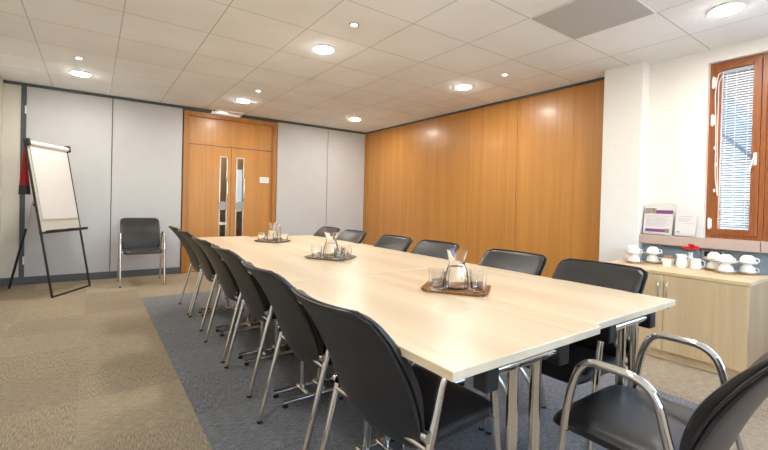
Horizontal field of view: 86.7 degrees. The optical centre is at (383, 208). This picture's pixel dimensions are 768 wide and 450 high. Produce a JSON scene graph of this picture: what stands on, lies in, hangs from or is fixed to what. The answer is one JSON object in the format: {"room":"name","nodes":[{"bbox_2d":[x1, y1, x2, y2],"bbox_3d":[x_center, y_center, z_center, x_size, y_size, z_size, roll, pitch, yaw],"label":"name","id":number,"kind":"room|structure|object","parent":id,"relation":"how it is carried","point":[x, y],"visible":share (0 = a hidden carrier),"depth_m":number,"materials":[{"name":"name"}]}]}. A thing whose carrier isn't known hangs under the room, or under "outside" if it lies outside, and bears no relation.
{"room":"conference room","nodes":[
{"label":"conference room","id":0,"kind":"room"},
{"bbox_2d":[0,76,2,267],"bbox_3d":[-2.261,-0.204,1.512,0.120,2.496,8.500,1,1,-36],"label":"wall","id":1,"kind":"structure","parent":0,"point":[1,79],"depth_m":4.87,"materials":[{"name":"beige paint"}]},
{"bbox_2d":[0,83,364,277],"bbox_3d":[-2.530,-0.249,6.474,5.220,2.466,0.118,1,1,-36],"label":"wall","id":2,"kind":"structure","parent":0,"point":[126,157],"depth_m":5.63,"materials":[{"name":"beige paint"}]},
{"bbox_2d":[0,267,180,285],"bbox_3d":[-3.855,0.914,5.513,1.980,0.095,0.034,1,1,-36],"label":"baseboard","id":3,"kind":"structure","parent":2,"relation":"attached to","point":[174,270],"depth_m":5.40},
{"bbox_2d":[3,80,211,112],"bbox_3d":[-3.649,-1.513,5.625,2.375,0.036,0.098,1,1,-36],"label":"trim","id":4,"kind":"structure","parent":2,"relation":"attached to","point":[4,81],"depth_m":5.48,"materials":[{"name":"black metal"}]},
{"bbox_2d":[213,109,243,115],"bbox_3d":[-2.438,-1.498,6.368,0.430,0.022,0.180,1,1,-36],"label":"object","id":5,"kind":"structure","parent":2,"relation":"attached to","point":[214,110],"depth_m":6.33,"materials":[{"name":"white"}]},
{"bbox_2d":[181,110,277,272],"bbox_3d":[-2.452,-0.234,6.529,1.440,2.440,0.161,1,1,-36],"label":"door","id":6,"kind":"structure","parent":2,"relation":"in","point":[231,191],"depth_m":6.46,"materials":[{"name":"brown wood"}]},
{"bbox_2d":[240,115,365,133],"bbox_3d":[-1.343,-1.473,7.277,2.390,0.036,0.098,1,1,-36],"label":"trim","id":7,"kind":"structure","parent":2,"relation":"attached to","point":[242,116],"depth_m":7.04,"materials":[{"name":"black metal"}]},
{"bbox_2d":[195,111,273,151],"bbox_3d":[-2.658,-0.250,7.237,4.600,2.546,1.230,1,1,-36],"label":"wall","id":8,"kind":"structure","parent":0,"point":[196,111],"depth_m":6.58,"materials":[{"name":"paint"}]},
{"bbox_2d":[0,0,767,132],"bbox_3d":[-0.026,-1.442,3.077,5.500,0.060,8.500,1,1,-36],"label":"ceiling","id":9,"kind":"structure","parent":0,"point":[404,62],"depth_m":3.63,"materials":[{"name":"tile"}]},
{"bbox_2d":[69,70,91,76],"bbox_3d":[-3.403,-1.499,4.557,0.204,0.027,0.204,1,1,-36],"label":"recessed light","id":10,"kind":"object","parent":9,"relation":"in","point":[75,72],"visible":1,"depth_m":4.52,"materials":[{"name":"white ceramic"}]},
{"bbox_2d":[236,98,250,102],"bbox_3d":[-1.940,-1.473,5.605,0.204,0.027,0.204,1,1,-36],"label":"recessed light","id":11,"kind":"object","parent":9,"relation":"in","point":[241,100],"visible":1,"depth_m":5.57,"materials":[{"name":"white"}]},
{"bbox_2d":[237,99,249,102],"bbox_3d":[-1.940,-1.473,5.605,0.168,0.026,0.168,1,1,-36],"label":"diffuser","id":12,"kind":"object","parent":11,"relation":"attached to","point":[239,100],"depth_m":5.57,"materials":[{"name":"white plastic"}]},
{"bbox_2d":[312,45,334,53],"bbox_3d":[-0.543,-1.417,3.654,0.204,0.027,0.204,1,1,-36],"label":"recessed light","id":13,"kind":"object","parent":9,"relation":"in","point":[322,49],"visible":1,"depth_m":3.62,"materials":[{"name":"white"}]},
{"bbox_2d":[349,22,359,27],"bbox_3d":[-0.231,-1.411,3.140,0.086,0.013,0.086,1,1,-36],"label":"recessed light","id":14,"kind":"object","parent":9,"relation":"in","point":[352,24],"visible":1,"depth_m":3.13,"materials":[{"name":"white"}]},
{"bbox_2d":[349,118,360,120],"bbox_3d":[-0.477,-1.448,6.654,0.204,0.027,0.204,1,1,-36],"label":"recessed light","id":15,"kind":"object","parent":9,"relation":"in","point":[352,119],"visible":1,"depth_m":6.60,"materials":[{"name":"white"}]},
{"bbox_2d":[455,84,472,89],"bbox_3d":[0.920,-1.391,4.703,0.204,0.027,0.204,1,1,-36],"label":"recessed light","id":16,"kind":"object","parent":9,"relation":"in","point":[461,86],"visible":1,"depth_m":4.66,"materials":[{"name":"white"}]},
{"bbox_2d":[456,85,470,89],"bbox_3d":[0.920,-1.391,4.703,0.168,0.026,0.168,1,1,-36],"label":"diffuser","id":17,"kind":"object","parent":16,"relation":"attached to","point":[460,87],"depth_m":4.66,"materials":[{"name":"white"}]},
{"bbox_2d":[529,0,656,39],"bbox_3d":[1.478,-1.369,2.892,0.600,0.008,0.600,1,1,-36],"label":"ceiling vent","id":18,"kind":"object","parent":9,"relation":"in","point":[575,19],"visible":1,"depth_m":2.88,"materials":[{"name":"grey metal"}]},
{"bbox_2d":[707,2,745,16],"bbox_3d":[2.316,-1.335,2.752,0.204,0.027,0.204,1,1,-36],"label":"recessed light","id":19,"kind":"object","parent":9,"relation":"in","point":[725,9],"visible":1,"depth_m":2.72,"materials":[{"name":"white"}]},
{"bbox_2d":[0,271,767,449],"bbox_3d":[-0.090,1.107,3.104,5.500,0.050,8.500,1,1,-36],"label":"floor","id":20,"kind":"structure","parent":0,"point":[102,365],"depth_m":2.48,"materials":[{"name":"beige carpet"}]},
{"bbox_2d":[8,138,90,297],"bbox_3d":[-4.007,0.100,4.712,0.802,1.736,0.702,1,1,-5],"label":"flip chart","id":21,"kind":"object","parent":20,"relation":"on","point":[54,198],"visible":1,"depth_m":4.68,"materials":[{"name":"white paper"}]},
{"bbox_2d":[18,148,30,194],"bbox_3d":[-3.982,-0.421,4.506,0.103,0.540,0.045,1,1,-36],"label":"hanging bag","id":22,"kind":"object","parent":21,"relation":"hanging from","point":[24,184],"visible":0.95,"depth_m":4.50,"materials":[{"name":"red fabric"}]},
{"bbox_2d":[39,227,87,233],"bbox_3d":[-3.715,0.258,4.738,0.076,0.043,0.702,1,1,-5],"label":"tray","id":23,"kind":"object","parent":21,"relation":"on","point":[42,230],"depth_m":4.62,"materials":[{"name":"black metal"}]},
{"bbox_2d":[117,218,165,287],"bbox_3d":[-3.217,0.560,5.388,0.514,0.838,0.650,1,1,-36],"label":"chair","id":24,"kind":"object","parent":20,"relation":"on","point":[136,236],"visible":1,"depth_m":5.43,"materials":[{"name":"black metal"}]},
{"bbox_2d":[168,226,225,314],"bbox_3d":[-1.875,0.606,4.211,0.650,0.838,0.514,1,1,-36],"label":"chair","id":25,"kind":"object","parent":20,"relation":"on","point":[193,259],"visible":0.48,"depth_m":4.01,"materials":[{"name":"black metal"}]},
{"bbox_2d":[177,229,256,330],"bbox_3d":[-1.545,0.620,3.740,0.650,0.838,0.514,1,1,-36],"label":"chair","id":26,"kind":"object","parent":20,"relation":"on","point":[207,268],"visible":0.5,"depth_m":3.52,"materials":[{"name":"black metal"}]},
{"bbox_2d":[191,236,288,362],"bbox_3d":[-1.105,0.638,3.083,0.650,0.838,0.514,1,1,-37],"label":"chair","id":27,"kind":"object","parent":20,"relation":"on","point":[228,284],"visible":0.52,"depth_m":2.87,"materials":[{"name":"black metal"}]},
{"bbox_2d":[197,236,299,336],"bbox_3d":[-1.342,0.680,3.679,0.620,0.730,1.386,1,1,-36],"label":"folding table","id":28,"kind":"object","parent":20,"relation":"on","point":[237,244],"visible":0.44,"depth_m":3.56,"materials":[{"name":"brown wood"}]},
{"bbox_2d":[211,243,293,397],"bbox_3d":[-0.759,0.652,2.600,0.650,0.838,0.514,1,1,-36],"label":"chair","id":29,"kind":"object","parent":20,"relation":"on","point":[253,296],"visible":0.66,"depth_m":2.38,"materials":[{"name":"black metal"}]},
{"bbox_2d":[222,250,385,408],"bbox_3d":[-0.600,0.710,2.618,0.648,0.730,1.196,1,1,-36],"label":"folding table","id":30,"kind":"object","parent":20,"relation":"on","point":[292,265],"visible":0.48,"depth_m":2.44,"materials":[{"name":"brown wood"}]},
{"bbox_2d":[305,253,356,260],"bbox_3d":[-0.369,0.341,2.833,0.311,0.015,0.252,2,1,21],"label":"serving tray","id":31,"kind":"object","parent":30,"relation":"on","point":[307,256],"visible":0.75,"depth_m":2.74,"materials":[{"name":"brown wood"}]},
{"bbox_2d":[311,245,321,257],"bbox_3d":[-0.464,0.298,2.807,0.074,0.085,0.075,2,1,37],"label":"drinking glass","id":32,"kind":"object","parent":31,"relation":"on","point":[316,250],"visible":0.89,"depth_m":2.78,"materials":[{"name":"white"}]},
{"bbox_2d":[323,232,338,258],"bbox_3d":[-0.363,0.255,2.792,0.113,0.178,0.113,2,1,37],"label":"glass carafe","id":33,"kind":"object","parent":31,"relation":"on","point":[331,237],"visible":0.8,"depth_m":2.75,"materials":[{"name":"white"}]},
{"bbox_2d":[334,247,344,260],"bbox_3d":[-0.296,0.304,2.706,0.074,0.085,0.075,2,1,44],"label":"drinking glass","id":34,"kind":"object","parent":31,"relation":"on","point":[339,252],"visible":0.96,"depth_m":2.68,"materials":[{"name":"white"}]},
{"bbox_2d":[341,246,351,258],"bbox_3d":[-0.258,0.304,2.788,0.074,0.085,0.075,2,1,15],"label":"drinking glass","id":35,"kind":"object","parent":31,"relation":"on","point":[348,249],"visible":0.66,"depth_m":2.76,"materials":[{"name":"white"}]},
{"bbox_2d":[253,235,371,249],"bbox_3d":[-0.767,0.690,4.041,0.730,0.730,1.304,1,1,-36],"label":"folding table","id":36,"kind":"object","parent":20,"relation":"on","point":[301,242],"visible":0.09,"depth_m":3.89,"materials":[{"name":"brown wood"}]},
{"bbox_2d":[254,239,290,242],"bbox_3d":[-1.064,0.312,3.873,0.291,0.015,0.242,2,1,24],"label":"serving tray","id":37,"kind":"object","parent":36,"relation":"on","point":[265,241],"visible":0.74,"depth_m":3.79,"materials":[{"name":"brown wood"}]},
{"bbox_2d":[258,232,265,240],"bbox_3d":[-1.161,0.270,3.851,0.075,0.085,0.074,2,1,39],"label":"drinking glass","id":38,"kind":"object","parent":37,"relation":"on","point":[261,235],"visible":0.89,"depth_m":3.82,"materials":[{"name":"white"}]},
{"bbox_2d":[266,222,280,240],"bbox_3d":[-1.065,0.225,3.899,0.111,0.178,0.135,2,1,6],"label":"glass carafe","id":39,"kind":"object","parent":37,"relation":"on","point":[272,226],"visible":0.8,"depth_m":3.85,"materials":[{"name":"white"}]},
{"bbox_2d":[273,233,280,241],"bbox_3d":[-1.000,0.274,3.794,0.074,0.085,0.075,2,1,14],"label":"drinking glass","id":40,"kind":"object","parent":37,"relation":"on","point":[276,236],"visible":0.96,"depth_m":3.77,"materials":[{"name":"white"}]},
{"bbox_2d":[280,232,287,240],"bbox_3d":[-0.954,0.275,3.883,0.074,0.085,0.075,1,1,-3],"label":"drinking glass","id":41,"kind":"object","parent":37,"relation":"on","point":[284,235],"visible":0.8,"depth_m":3.85,"materials":[{"name":"white"}]},
{"bbox_2d":[241,259,393,449],"bbox_3d":[-0.338,0.669,1.942,0.650,0.838,0.514,1,1,-36],"label":"chair","id":42,"kind":"object","parent":20,"relation":"on","point":[296,326],"visible":0.6,"depth_m":1.73,"materials":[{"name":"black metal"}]},
{"bbox_2d":[313,226,339,237],"bbox_3d":[-0.831,0.631,4.405,0.650,0.838,0.514,1,1,-36],"label":"chair","id":43,"kind":"object","parent":20,"relation":"on","point":[320,232],"visible":0.13,"depth_m":4.59,"materials":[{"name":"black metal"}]},
{"bbox_2d":[337,229,366,243],"bbox_3d":[-0.523,0.643,3.974,0.650,0.838,0.514,1,1,-36],"label":"chair","id":44,"kind":"object","parent":20,"relation":"on","point":[355,236],"visible":0.1,"depth_m":4.10,"materials":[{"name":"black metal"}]},
{"bbox_2d":[303,246,469,367],"bbox_3d":[-0.065,0.719,3.034,0.700,0.730,1.239,1,1,-36],"label":"folding table","id":45,"kind":"object","parent":20,"relation":"on","point":[388,260],"visible":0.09,"depth_m":2.81,"materials":[{"name":"brown wood"}]},
{"bbox_2d":[373,234,412,251],"bbox_3d":[-0.115,0.659,3.405,0.650,0.838,0.514,1,1,-36],"label":"chair","id":46,"kind":"object","parent":20,"relation":"on","point":[393,242],"visible":0.15,"depth_m":3.53,"materials":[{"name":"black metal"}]},
{"bbox_2d":[290,286,500,449],"bbox_3d":[0.026,0.685,1.375,0.650,0.838,0.514,1,1,-39],"label":"chair","id":47,"kind":"object","parent":20,"relation":"on","point":[414,406],"visible":0.94,"depth_m":1.22,"materials":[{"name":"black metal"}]},
{"bbox_2d":[411,239,459,259],"bbox_3d":[0.193,0.672,2.975,0.650,0.838,0.514,1,1,-36],"label":"chair","id":48,"kind":"object","parent":20,"relation":"on","point":[433,248],"visible":0.18,"depth_m":3.12,"materials":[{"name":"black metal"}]},
{"bbox_2d":[289,272,599,449],"bbox_3d":[0.096,0.738,1.614,0.685,0.730,1.241,1,1,-36],"label":"folding table","id":49,"kind":"object","parent":20,"relation":"on","point":[453,337],"visible":0.7,"depth_m":1.28,"materials":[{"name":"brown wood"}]},
{"bbox_2d":[419,248,546,430],"bbox_3d":[0.601,0.688,2.406,0.650,0.838,0.514,1,1,-36],"label":"chair","id":50,"kind":"object","parent":20,"relation":"on","point":[511,260],"visible":0.16,"depth_m":2.51,"materials":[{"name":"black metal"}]},
{"bbox_2d":[390,264,675,386],"bbox_3d":[0.640,0.747,2.048,0.700,0.730,1.274,1,1,-36],"label":"folding table","id":51,"kind":"object","parent":20,"relation":"on","point":[613,310],"visible":0.48,"depth_m":1.70,"materials":[{"name":"brown wood"}]},
{"bbox_2d":[420,280,490,296],"bbox_3d":[0.335,0.369,1.877,0.301,0.015,0.246,2,1,17],"label":"serving tray","id":52,"kind":"object","parent":51,"relation":"on","point":[425,287],"visible":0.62,"depth_m":1.80,"materials":[{"name":"brown wood"}]},
{"bbox_2d":[428,267,443,277],"bbox_3d":[0.245,0.326,1.913,0.074,0.085,0.075,1,1,-1],"label":"drinking glass","id":53,"kind":"object","parent":52,"relation":"on","point":[429,268],"visible":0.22,"depth_m":1.93,"materials":[{"name":"white"}]},
{"bbox_2d":[429,270,445,290],"bbox_3d":[0.239,0.327,1.835,0.075,0.085,0.074,1,1,-36],"label":"drinking glass","id":54,"kind":"object","parent":52,"relation":"on","point":[436,277],"visible":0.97,"depth_m":1.81,"materials":[{"name":"white"}]},
{"bbox_2d":[445,249,468,290],"bbox_3d":[0.335,0.282,1.869,0.113,0.178,0.113,1,1,-36],"label":"glass carafe","id":55,"kind":"object","parent":52,"relation":"on","point":[456,274],"visible":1,"depth_m":1.83,"materials":[{"name":"white"}]},
{"bbox_2d":[469,268,484,281],"bbox_3d":[0.434,0.331,1.901,0.075,0.085,0.074,1,1,-11],"label":"drinking glass","id":56,"kind":"object","parent":52,"relation":"on","point":[474,269],"visible":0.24,"depth_m":1.92,"materials":[{"name":"white"}]},
{"bbox_2d":[470,271,486,292],"bbox_3d":[0.421,0.331,1.822,0.074,0.085,0.075,1,1,-42],"label":"drinking glass","id":57,"kind":"object","parent":52,"relation":"on","point":[478,279],"visible":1,"depth_m":1.79,"materials":[{"name":"white"}]},
{"bbox_2d":[485,258,647,449],"bbox_3d":[0.909,0.701,1.975,0.650,0.838,0.514,1,1,-36],"label":"chair","id":58,"kind":"object","parent":20,"relation":"on","point":[627,278],"visible":0.35,"depth_m":1.96,"materials":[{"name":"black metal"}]},
{"bbox_2d":[553,332,767,449],"bbox_3d":[0.900,0.708,1.220,0.514,0.838,0.650,1,1,-36],"label":"chair","id":59,"kind":"object","parent":20,"relation":"on","point":[613,417],"visible":1,"depth_m":1.19,"materials":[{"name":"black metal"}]},
{"bbox_2d":[608,259,767,377],"bbox_3d":[2.299,0.811,3.202,0.580,0.662,0.991,1,1,-36],"label":"storage cabinet","id":60,"kind":"object","parent":20,"relation":"on","point":[727,313],"visible":0.52,"depth_m":2.86,"materials":[{"name":"brown wood"}]},
{"bbox_2d":[662,255,674,265],"bbox_3d":[2.369,0.433,3.388,0.072,0.092,0.072,1,1,-36],"label":"sugar bowl","id":61,"kind":"object","parent":60,"relation":"on","point":[667,260],"visible":1,"depth_m":3.37,"materials":[{"name":"white ceramic"}]},
{"bbox_2d":[675,254,690,267],"bbox_3d":[2.425,0.429,3.304,0.099,0.105,0.078,1,1,0],"label":"milk jug","id":62,"kind":"object","parent":60,"relation":"on","point":[681,260],"visible":0.91,"depth_m":3.28,"materials":[{"name":"white ceramic"}]},
{"bbox_2d":[682,244,698,266],"bbox_3d":[2.506,0.387,3.323,0.112,0.193,0.118,1,1,-36],"label":"flower vase","id":63,"kind":"object","parent":60,"relation":"on","point":[691,246],"visible":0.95,"depth_m":3.31,"materials":[{"name":"white ceramic"}]},
{"bbox_2d":[690,258,705,269],"bbox_3d":[2.484,0.443,3.230,0.094,0.082,0.074,1,1,-12],"label":"jug","id":64,"kind":"object","parent":60,"relation":"on","point":[695,263],"visible":1,"depth_m":3.20,"materials":[{"name":"white ceramic"}]},
{"bbox_2d":[713,269,737,273],"bbox_3d":[2.553,0.478,3.037,0.144,0.020,0.144,1,1,-36],"label":"saucer","id":65,"kind":"object","parent":60,"relation":"on","point":[713,269],"visible":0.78,"depth_m":3.01,"materials":[{"name":"white ceramic"}]},
{"bbox_2d":[717,264,733,271],"bbox_3d":[2.553,0.445,3.036,0.096,0.056,0.096,2,1,44],"label":"teacup","id":66,"kind":"object","parent":65,"relation":"on","point":[722,267],"visible":0.96,"depth_m":3.01,"materials":[{"name":"white ceramic"}]},
{"bbox_2d":[714,260,738,263],"bbox_3d":[2.554,0.407,3.036,0.144,0.020,0.144,1,1,-36],"label":"saucer","id":67,"kind":"object","parent":66,"relation":"on","point":[714,260],"visible":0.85,"depth_m":3.00,"materials":[{"name":"white ceramic"}]},
{"bbox_2d":[718,254,735,262],"bbox_3d":[2.555,0.374,3.035,0.096,0.056,0.096,2,1,29],"label":"teacup","id":68,"kind":"object","parent":67,"relation":"on","point":[724,257],"visible":0.97,"depth_m":3.01,"materials":[{"name":"white ceramic"}]},
{"bbox_2d":[734,270,759,274],"bbox_3d":[2.696,0.481,3.017,0.144,0.020,0.144,1,1,-36],"label":"saucer","id":69,"kind":"object","parent":60,"relation":"on","point":[745,273],"visible":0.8,"depth_m":2.99,"materials":[{"name":"white ceramic"}]},
{"bbox_2d":[739,265,759,272],"bbox_3d":[2.697,0.449,3.016,0.096,0.056,0.096,1,1,-10],"label":"teacup","id":70,"kind":"object","parent":69,"relation":"on","point":[744,268],"visible":0.96,"depth_m":2.98,"materials":[{"name":"white ceramic"}]},
{"bbox_2d":[736,261,760,264],"bbox_3d":[2.698,0.411,3.016,0.144,0.020,0.144,1,1,-36],"label":"saucer","id":71,"kind":"object","parent":70,"relation":"on","point":[736,261],"visible":0.7,"depth_m":2.97,"materials":[{"name":"white ceramic"}]},
{"bbox_2d":[739,255,759,262],"bbox_3d":[2.699,0.378,3.015,0.096,0.056,0.096,1,1,1],"label":"teacup","id":72,"kind":"object","parent":71,"relation":"on","point":[745,258],"visible":0.98,"depth_m":2.99,"materials":[{"name":"white ceramic"}]},
{"bbox_3d":[2.155,0.463,3.506,0.144,0.020,0.144,1,1,-36],"label":"saucer","id":73,"kind":"object","parent":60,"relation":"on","visible":0},
{"bbox_2d":[627,255,639,261],"bbox_3d":[2.156,0.430,3.505,0.096,0.056,0.096,2,1,43],"label":"teacup","id":74,"kind":"object","parent":73,"relation":"on","point":[636,258],"visible":0.97,"depth_m":3.47,"materials":[{"name":"white ceramic"}]},
{"bbox_3d":[2.157,0.392,3.505,0.144,0.020,0.144,1,1,-36],"label":"saucer","id":75,"kind":"object","parent":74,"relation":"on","visible":0},
{"bbox_2d":[628,246,642,252],"bbox_3d":[2.158,0.359,3.505,0.096,0.056,0.096,2,1,5],"label":"teacup","id":76,"kind":"object","parent":75,"relation":"on","point":[633,249],"visible":0.98,"depth_m":3.47,"materials":[{"name":"white ceramic"}]},
{"bbox_3d":[2.331,0.467,3.527,0.144,0.020,0.144,1,1,-36],"label":"saucer","id":77,"kind":"object","parent":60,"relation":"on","visible":0},
{"bbox_2d":[646,255,661,261],"bbox_3d":[2.332,0.434,3.526,0.096,0.056,0.096,1,1,-6],"label":"teacup","id":78,"kind":"object","parent":77,"relation":"on","point":[653,258],"visible":1,"depth_m":3.49,"materials":[{"name":"white ceramic"}]},
{"bbox_3d":[2.332,0.396,3.526,0.144,0.020,0.144,1,1,-36],"label":"saucer","id":79,"kind":"object","parent":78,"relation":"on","visible":0},
{"bbox_2d":[646,246,661,253],"bbox_3d":[2.334,0.363,3.526,0.096,0.056,0.096,1,1,-9],"label":"teacup","id":80,"kind":"object","parent":79,"relation":"on","point":[650,249],"visible":0.99,"depth_m":3.50,"materials":[{"name":"white ceramic"}]},
{"bbox_3d":[2.580,0.477,3.179,0.144,0.020,0.144,1,1,-36],"label":"saucer","id":81,"kind":"object","parent":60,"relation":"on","visible":0},
{"bbox_2d":[706,261,719,268],"bbox_3d":[2.581,0.444,3.179,0.096,0.056,0.096,1,1,3],"label":"teacup","id":82,"kind":"object","parent":81,"relation":"on","point":[713,265],"visible":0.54,"depth_m":3.15,"materials":[{"name":"white ceramic"}]},
{"bbox_3d":[2.581,0.406,3.178,0.144,0.020,0.144,1,1,-36],"label":"saucer","id":83,"kind":"object","parent":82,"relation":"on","visible":0},
{"bbox_2d":[706,252,720,259],"bbox_3d":[2.583,0.373,3.178,0.096,0.056,0.096,1,1,-10],"label":"teacup","id":84,"kind":"object","parent":83,"relation":"on","point":[712,255],"visible":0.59,"depth_m":3.15,"materials":[{"name":"white ceramic"}]},
{"bbox_2d":[362,80,603,277],"bbox_3d":[1.003,-0.170,6.092,0.120,2.496,4.855,1,1,-36],"label":"wall","id":85,"kind":"structure","parent":0,"point":[524,174],"depth_m":5.32,"materials":[{"name":"brown wood"}]},
{"bbox_2d":[366,77,604,133],"bbox_3d":[1.015,-1.405,6.065,0.066,0.027,4.655,1,1,-36],"label":"trim","id":86,"kind":"structure","parent":85,"relation":"attached to","point":[601,78],"depth_m":5.27,"materials":[{"name":"black metal"}]},
{"bbox_2d":[599,62,649,261],"bbox_3d":[2.422,-0.112,4.028,0.375,2.496,0.355,1,1,-36],"label":"wall pier","id":87,"kind":"object","parent":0,"point":[626,88],"visible":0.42,"depth_m":3.89,"materials":[{"name":"white paint"}]},
{"bbox_2d":[639,36,767,275],"bbox_3d":[3.486,-0.070,2.549,0.365,2.496,3.290,1,1,-36],"label":"wall","id":88,"kind":"structure","parent":0,"point":[679,88],"depth_m":3.59,"materials":[{"name":"white paint"}]},
{"bbox_2d":[641,204,674,235],"bbox_3d":[2.493,0.105,3.703,0.077,0.279,0.242,1,1,-36],"label":"stand","id":89,"kind":"object","parent":88,"relation":"on","point":[658,218],"visible":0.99,"depth_m":3.70,"materials":[{"name":"white paper"}]},
{"bbox_2d":[645,208,656,213],"bbox_3d":[2.473,0.025,3.765,0.009,0.050,0.092,1,1,-36],"label":"photo","id":90,"kind":"object","parent":89,"relation":"attached to","point":[647,210],"depth_m":3.76},
{"bbox_2d":[672,213,697,237],"bbox_3d":[2.612,0.146,3.526,0.065,0.207,0.162,1,1,-36],"label":"stand","id":91,"kind":"object","parent":88,"relation":"on","point":[685,223],"visible":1,"depth_m":3.52,"materials":[{"name":"white paper"}]},
{"bbox_2d":[702,250,723,257],"bbox_3d":[2.740,0.386,3.387,0.011,0.064,0.150,1,1,-36],"label":"wall socket","id":92,"kind":"object","parent":88,"relation":"attached to","point":[704,252],"visible":0.54,"depth_m":3.41,"materials":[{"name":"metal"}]},
{"bbox_2d":[713,65,753,228],"bbox_3d":[2.887,-0.497,3.370,0.066,1.321,0.241,1,1,-36],"label":"blind","id":93,"kind":"object","parent":88,"relation":"attached to","point":[747,69],"visible":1,"depth_m":3.37,"materials":[{"name":"white plastic"}]},
{"bbox_2d":[705,53,767,240],"bbox_3d":[2.911,-0.485,3.361,0.137,1.490,0.370,1,1,-36],"label":"window","id":94,"kind":"structure","parent":88,"relation":"attached to","point":[757,167],"depth_m":3.35,"materials":[{"name":"brown wood"}]},
{"bbox_2d":[763,112,767,241],"bbox_3d":[3.348,-0.468,2.790,0.092,1.490,1.062,1,1,-36],"label":"window","id":95,"kind":"structure","parent":88,"relation":"attached to","point":[765,227],"depth_m":3.20,"materials":[{"name":"brown wood"}]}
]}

